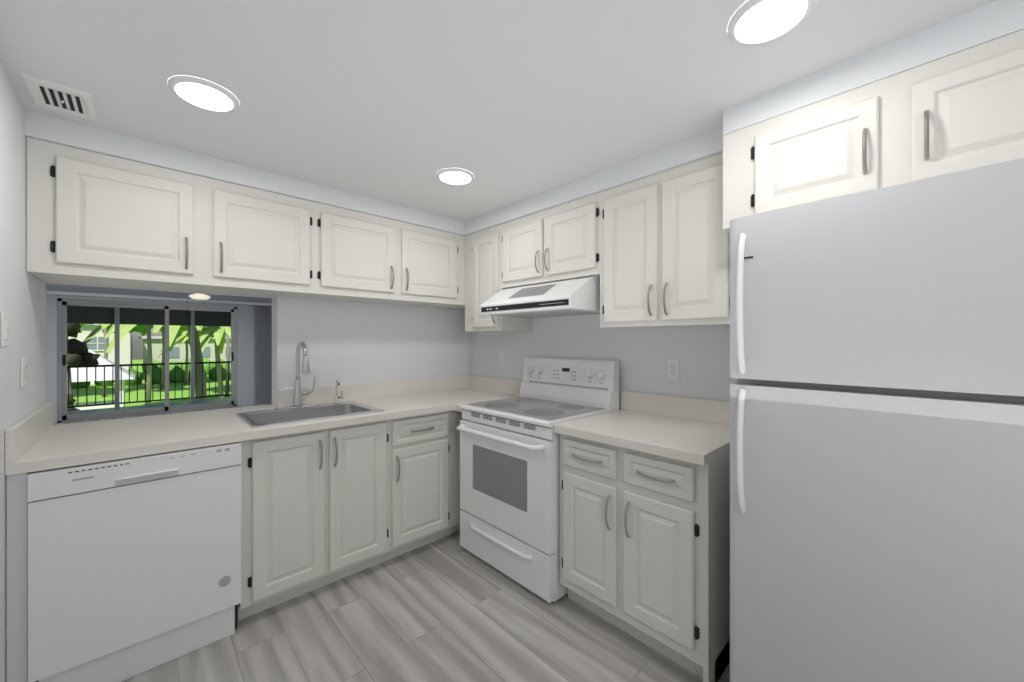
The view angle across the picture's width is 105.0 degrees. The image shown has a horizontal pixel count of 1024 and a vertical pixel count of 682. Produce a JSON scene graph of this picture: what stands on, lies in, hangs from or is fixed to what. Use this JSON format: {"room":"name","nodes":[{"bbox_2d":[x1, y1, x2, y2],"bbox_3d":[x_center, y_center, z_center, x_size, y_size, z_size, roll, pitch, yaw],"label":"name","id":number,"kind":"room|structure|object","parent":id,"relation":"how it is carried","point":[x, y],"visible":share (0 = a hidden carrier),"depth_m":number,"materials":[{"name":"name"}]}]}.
{"room":"kitchen","nodes":[
{"label":"kitchen","id":0,"kind":"room"},
{"bbox_2d":[0,62,45,681],"bbox_3d":[-0.636,0.081,0.072,0.150,2.500,4.900,0,0,-43],"label":"wall","id":1,"kind":"structure","parent":0,"point":[22,297],"depth_m":1.44,"materials":[{"name":"white paint"}]},
{"bbox_2d":[1,311,9,346],"bbox_3d":[-1.702,-0.039,1.322,0.011,0.117,0.072,0,0,-43],"label":"light switch","id":2,"kind":"object","parent":1,"relation":"attached to","point":[5,324],"visible":0.94,"depth_m":1.31,"materials":[{"name":"white plastic"}]},
{"bbox_2d":[21,357,26,387],"bbox_3d":[-1.903,0.121,1.533,0.009,0.117,0.072,0,0,-43],"label":"electrical outlet","id":3,"kind":"object","parent":1,"relation":"attached to","point":[23,371],"visible":1,"depth_m":1.51,"materials":[{"name":"white plastic"}]},
{"bbox_2d":[46,284,271,422],"bbox_3d":[-7.377,0.081,6.464,6.150,2.500,0.150,0,0,-43],"label":"wall","id":4,"kind":"structure","parent":0,"point":[246,354],"depth_m":8.05,"materials":[{"name":"grey paint"}]},
{"bbox_2d":[57,298,236,422],"bbox_3d":[-6.527,0.316,7.231,2.420,2.030,0.100,0,0,-43],"label":"window frame","id":5,"kind":"structure","parent":4,"relation":"in","point":[62,304],"depth_m":7.02,"materials":[{"name":"silver metal"}]},
{"bbox_2d":[46,291,271,401],"bbox_3d":[-6.235,0.241,7.359,3.220,2.080,0.105,0,0,-43],"label":"vertical blinds","id":6,"kind":"object","parent":4,"relation":"attached to","point":[145,297],"visible":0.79,"depth_m":7.48,"materials":[{"name":"white"}]},
{"bbox_2d":[41,280,471,407],"bbox_3d":[-1.308,0.081,2.703,2.480,2.500,0.150,0,0,-43],"label":"wall","id":7,"kind":"structure","parent":0,"point":[349,342],"depth_m":2.81,"materials":[{"name":"white paint"}]},
{"bbox_2d":[26,137,209,290],"bbox_3d":[-1.840,-0.548,1.870,0.560,0.539,0.327,0,0,-43],"label":"upper cabinet","id":8,"kind":"object","parent":7,"relation":"attached to","point":[94,218],"depth_m":1.73,"materials":[{"name":"white paint"}]},
{"bbox_2d":[202,179,317,297],"bbox_3d":[-1.448,-0.548,2.240,0.518,0.539,0.327,0,0,-43],"label":"upper cabinet","id":9,"kind":"object","parent":7,"relation":"attached to","point":[262,242],"depth_m":2.12,"materials":[{"name":"white paint"}]},
{"bbox_2d":[285,381,290,388],"bbox_3d":[-1.418,0.286,2.487,0.036,0.058,0.011,0,0,-43],"label":"light switch","id":10,"kind":"object","parent":7,"relation":"attached to","point":[288,385],"visible":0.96,"depth_m":2.48,"materials":[{"name":"white plastic"}]},
{"bbox_2d":[306,203,461,307],"bbox_3d":[-0.892,-0.548,2.764,1.010,0.539,0.327,0,0,-43],"label":"upper cabinet","id":11,"kind":"object","parent":7,"relation":"attached to","point":[362,257],"depth_m":2.60,"materials":[{"name":"white paint"}]},
{"bbox_2d":[454,236,464,308],"bbox_3d":[-0.384,-0.548,3.244,0.388,0.539,0.327,0,0,-43],"label":"upper cabinet","id":12,"kind":"object","parent":7,"relation":"attached to","point":[462,306],"depth_m":3.05,"materials":[{"name":"white paint"}]},
{"bbox_2d":[53,403,729,681],"bbox_3d":[-3.326,1.381,2.277,6.300,0.100,11.800,0,0,-43],"label":"floor","id":13,"kind":"structure","parent":0,"point":[448,608],"depth_m":1.76,"materials":[{"name":"grey wood"}]},
{"bbox_2d":[6,439,257,681],"bbox_3d":[-1.681,0.894,1.813,0.713,0.872,0.627,0,0,-43],"label":"panels","id":14,"kind":"object","parent":13,"relation":"on","point":[17,502],"depth_m":1.37,"materials":[{"name":"white paint"}]},
{"bbox_2d":[28,442,240,681],"bbox_3d":[-1.663,0.897,1.794,0.614,0.868,0.645,0,0,-43],"label":"dishwasher","id":15,"kind":"object","parent":13,"relation":"on","point":[134,566],"visible":0.96,"depth_m":1.53,"materials":[{"name":"white metal"}]},
{"bbox_2d":[258,419,397,611],"bbox_3d":[-1.166,0.894,2.299,0.703,0.872,0.627,0,0,-43],"label":"base cabinet","id":16,"kind":"object","parent":13,"relation":"on","point":[321,508],"depth_m":2.07,"materials":[{"name":"white paint"}]},
{"bbox_2d":[5,375,506,475],"bbox_3d":[-1.094,0.380,2.475,2.478,0.155,0.856,0,0,-43],"label":"countertop","id":17,"kind":"structure","parent":16,"relation":"on","point":[32,444],"depth_m":1.88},
{"bbox_2d":[274,341,319,409],"bbox_3d":[-1.267,0.204,2.367,0.255,0.408,0.218,0,0,-43],"label":"faucet","id":18,"kind":"object","parent":17,"relation":"on","point":[299,393],"visible":1,"depth_m":2.41,"materials":[{"name":"silver metal"}]},
{"bbox_2d":[236,401,383,427],"bbox_3d":[-1.162,0.502,2.284,0.670,0.188,0.490,0,0,-43],"label":"sink","id":19,"kind":"object","parent":17,"relation":"in","point":[262,418],"visible":0.48,"depth_m":2.36,"materials":[{"name":"silver metal"}]},
{"bbox_2d":[334,380,343,402],"bbox_3d":[-1.133,0.330,2.581,0.062,0.156,0.066,0,0,-43],"label":"tap","id":20,"kind":"object","parent":17,"relation":"on","point":[337,397],"visible":1,"depth_m":2.58,"materials":[{"name":"silver metal"}]},
{"bbox_2d":[398,410,453,555],"bbox_3d":[-0.774,0.894,2.669,0.412,0.872,0.627,0,0,-43],"label":"base cabinet","id":21,"kind":"object","parent":13,"relation":"on","point":[425,442],"depth_m":2.48,"materials":[{"name":"white paint"}]},
{"bbox_2d":[454,410,462,532],"bbox_3d":[-0.388,0.894,3.033,0.648,0.872,0.627,0,0,-43],"label":"base cabinet","id":22,"kind":"object","parent":13,"relation":"on","point":[457,415],"depth_m":2.66,"materials":[{"name":"white paint"}]},
{"bbox_2d":[453,379,522,411],"bbox_3d":[-0.110,0.380,2.766,0.648,0.155,0.071,0,0,-43],"label":"countertop","id":23,"kind":"structure","parent":22,"relation":"on","point":[463,393],"depth_m":3.12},
{"bbox_2d":[457,357,618,602],"bbox_3d":[0.135,0.725,2.420,0.707,1.212,0.757,0,0,-43],"label":"range","id":24,"kind":"object","parent":13,"relation":"on","point":[510,487],"visible":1,"depth_m":2.23,"materials":[{"name":"white metal"}]},
{"bbox_2d":[560,434,729,681],"bbox_3d":[0.685,0.894,1.918,0.649,0.873,0.720,0,0,-43],"label":"base cabinet","id":25,"kind":"object","parent":13,"relation":"on","point":[644,548],"visible":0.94,"depth_m":1.62,"materials":[{"name":"white paint"}]},
{"bbox_2d":[554,390,729,465],"bbox_3d":[0.689,0.380,1.921,0.644,0.155,0.723,0,0,-43],"label":"countertop","id":26,"kind":"structure","parent":25,"relation":"on","point":[691,430],"depth_m":1.92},
{"bbox_2d":[730,159,1023,681],"bbox_3d":[1.200,0.470,1.224,0.779,1.722,0.760,0,0,-43],"label":"fridge","id":27,"kind":"object","parent":13,"relation":"on","point":[877,439],"visible":1,"depth_m":1.00,"materials":[{"name":"grey metal"}]},
{"bbox_2d":[0,0,996,221],"bbox_3d":[0.321,-1.044,0.975,2.780,0.250,4.900,0,0,-43],"label":"ceiling","id":28,"kind":"structure","parent":0,"point":[505,103],"depth_m":1.35,"materials":[{"name":"white paint"}]},
{"bbox_2d":[20,73,97,120],"bbox_3d":[-1.703,-0.911,1.489,0.170,0.016,0.235,0,0,-43],"label":"ceiling vent","id":29,"kind":"object","parent":28,"relation":"in","point":[55,96],"visible":1,"depth_m":1.47,"materials":[{"name":"white plastic"}]},
{"bbox_2d":[168,75,238,111],"bbox_3d":[-1.143,-0.912,1.463,0.210,0.012,0.210,0,0,-43],"label":"recessed light","id":30,"kind":"object","parent":28,"relation":"in","point":[203,93],"visible":1,"depth_m":1.44,"materials":[{"name":"white plastic"}]},
{"bbox_2d":[24,109,451,232],"bbox_3d":[-1.271,-0.869,2.408,2.130,0.100,0.329,0,0,-43],"label":"soffit","id":31,"kind":"structure","parent":28,"relation":"attached to","point":[39,126],"depth_m":1.94,"materials":[{"name":"white paint"}]},
{"bbox_2d":[436,168,473,184],"bbox_3d":[-0.316,-0.912,2.189,0.210,0.012,0.210,0,0,-43],"label":"recessed light","id":32,"kind":"object","parent":28,"relation":"in","point":[457,176],"visible":1,"depth_m":2.17,"materials":[{"name":"white plastic"}]},
{"bbox_2d":[448,0,1023,235],"bbox_3d":[0.555,-0.869,2.198,0.462,0.100,3.139,0,0,-43],"label":"soffit","id":33,"kind":"structure","parent":28,"relation":"attached to","point":[984,24],"depth_m":1.38,"materials":[{"name":"white paint"}]},
{"bbox_2d":[727,0,815,45],"bbox_3d":[0.728,-0.912,1.111,0.210,0.012,0.210,0,0,-43],"label":"recessed light","id":34,"kind":"object","parent":28,"relation":"in","point":[754,22],"visible":1,"depth_m":1.11,"materials":[{"name":"white plastic"}]},
{"bbox_2d":[472,314,736,409],"bbox_3d":[-1.089,0.081,4.387,0.150,2.500,11.800,0,0,-43],"label":"wall","id":35,"kind":"structure","parent":0,"point":[643,355],"depth_m":2.37,"materials":[{"name":"white paint"}]},
{"bbox_2d":[465,225,531,331],"bbox_3d":[-0.114,-0.446,3.002,0.327,0.744,0.428,0,0,-43],"label":"upper cabinet","id":36,"kind":"object","parent":35,"relation":"attached to","point":[482,248],"depth_m":2.88,"materials":[{"name":"white paint"}]},
{"bbox_2d":[499,352,504,365],"bbox_3d":[-0.081,0.146,3.200,0.009,0.117,0.072,0,0,-43],"label":"electrical outlet","id":37,"kind":"object","parent":35,"relation":"attached to","point":[501,358],"visible":1,"depth_m":3.20,"materials":[{"name":"white plastic"}]},
{"bbox_2d":[480,276,599,317],"bbox_3d":[0.229,-0.269,2.509,0.502,0.198,0.757,0,0,-43],"label":"range hood","id":38,"kind":"object","parent":35,"relation":"attached to","point":[575,297],"visible":0.94,"depth_m":2.28,"materials":[{"name":"white metal"}]},
{"bbox_2d":[501,193,596,289],"bbox_3d":[0.311,-0.594,2.552,0.327,0.449,0.810,0,0,-43],"label":"upper cabinet","id":39,"kind":"object","parent":35,"relation":"attached to","point":[558,243],"depth_m":2.39,"materials":[{"name":"white paint"}]},
{"bbox_2d":[597,152,729,328],"bbox_3d":[0.820,-0.446,2.011,0.327,0.744,0.675,0,0,-43],"label":"upper cabinet","id":40,"kind":"object","parent":35,"relation":"attached to","point":[652,251],"depth_m":1.87,"materials":[{"name":"white paint"}]},
{"bbox_2d":[667,359,679,380],"bbox_3d":[0.890,0.159,2.171,0.009,0.117,0.072,0,0,-43],"label":"electrical outlet","id":41,"kind":"object","parent":35,"relation":"attached to","point":[673,369],"visible":1,"depth_m":2.17,"materials":[{"name":"white plastic"}]},
{"bbox_2d":[723,29,1023,232],"bbox_3d":[1.298,-0.631,1.371,0.510,0.374,0.910,0,0,-43],"label":"upper cabinet","id":42,"kind":"object","parent":35,"relation":"attached to","point":[961,111],"visible":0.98,"depth_m":1.22,"materials":[{"name":"white paint"}]},
{"bbox_3d":[-5.007,-1.159,4.060,6.300,0.100,6.900,0,0,-43],"label":"ceiling","id":43,"kind":"structure","parent":0,"visible":0},
{"bbox_2d":[186,293,210,314],"bbox_3d":[-5.349,-0.779,6.720,1.086,0.660,1.044,0,0,-43],"label":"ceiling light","id":44,"kind":"object","parent":43,"relation":"hanging from","point":[197,296],"visible":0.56,"depth_m":6.62,"materials":[{"name":"white"}]},
{"label":"outside","id":45,"kind":"structure","parent":0,"visible":0},
{"bbox_2d":[72,360,230,406],"bbox_3d":[-51.741,4.331,43.423,140.000,0.200,111.400,0,0,-43],"label":"ground","id":46,"kind":"structure","parent":45,"point":[99,397],"depth_m":32.27,"materials":[{"name":"green plant"}]},
{"bbox_2d":[67,323,230,410],"bbox_3d":[-23.529,-0.992,29.666,27.963,12.049,48.640,0,0,-43],"label":"trees","id":47,"kind":"object","parent":46,"relation":"on","point":[78,353],"visible":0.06,"depth_m":22.53,"materials":[{"name":"green plant"}]},
{"bbox_2d":[68,324,230,409],"bbox_3d":[-37.369,1.181,35.395,38.900,6.100,47.600,0,0,-43],"label":"building","id":48,"kind":"structure","parent":46,"relation":"on","point":[95,345],"depth_m":39.01,"materials":[{"name":"white paint"}]},
{"bbox_3d":[-7.871,-1.119,7.098,6.300,0.200,1.450,0,0,-43],"label":"ceiling","id":49,"kind":"structure","parent":0,"visible":0},
{"bbox_2d":[67,305,230,326],"bbox_3d":[-8.334,-0.690,7.589,6.300,0.703,0.020,0,0,-43],"label":"blind","id":50,"kind":"object","parent":49,"relation":"hanging from","point":[100,315],"visible":0.23,"depth_m":8.18,"materials":[{"name":"grey fabric"}]},
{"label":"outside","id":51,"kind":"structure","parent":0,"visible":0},
{"bbox_2d":[67,398,230,414],"bbox_3d":[-7.871,1.447,7.098,6.300,0.208,1.450,0,0,-43],"label":"floor","id":52,"kind":"structure","parent":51,"point":[144,406],"depth_m":8.05,"materials":[{"name":"grey"}]},
{"bbox_2d":[67,307,230,407],"bbox_3d":[-8.300,0.162,7.552,6.300,2.362,0.060,0,0,-43],"label":"balcony railing","id":53,"kind":"object","parent":52,"relation":"on","point":[192,363],"visible":0.54,"depth_m":8.12,"materials":[{"name":"black metal"}]}
]}

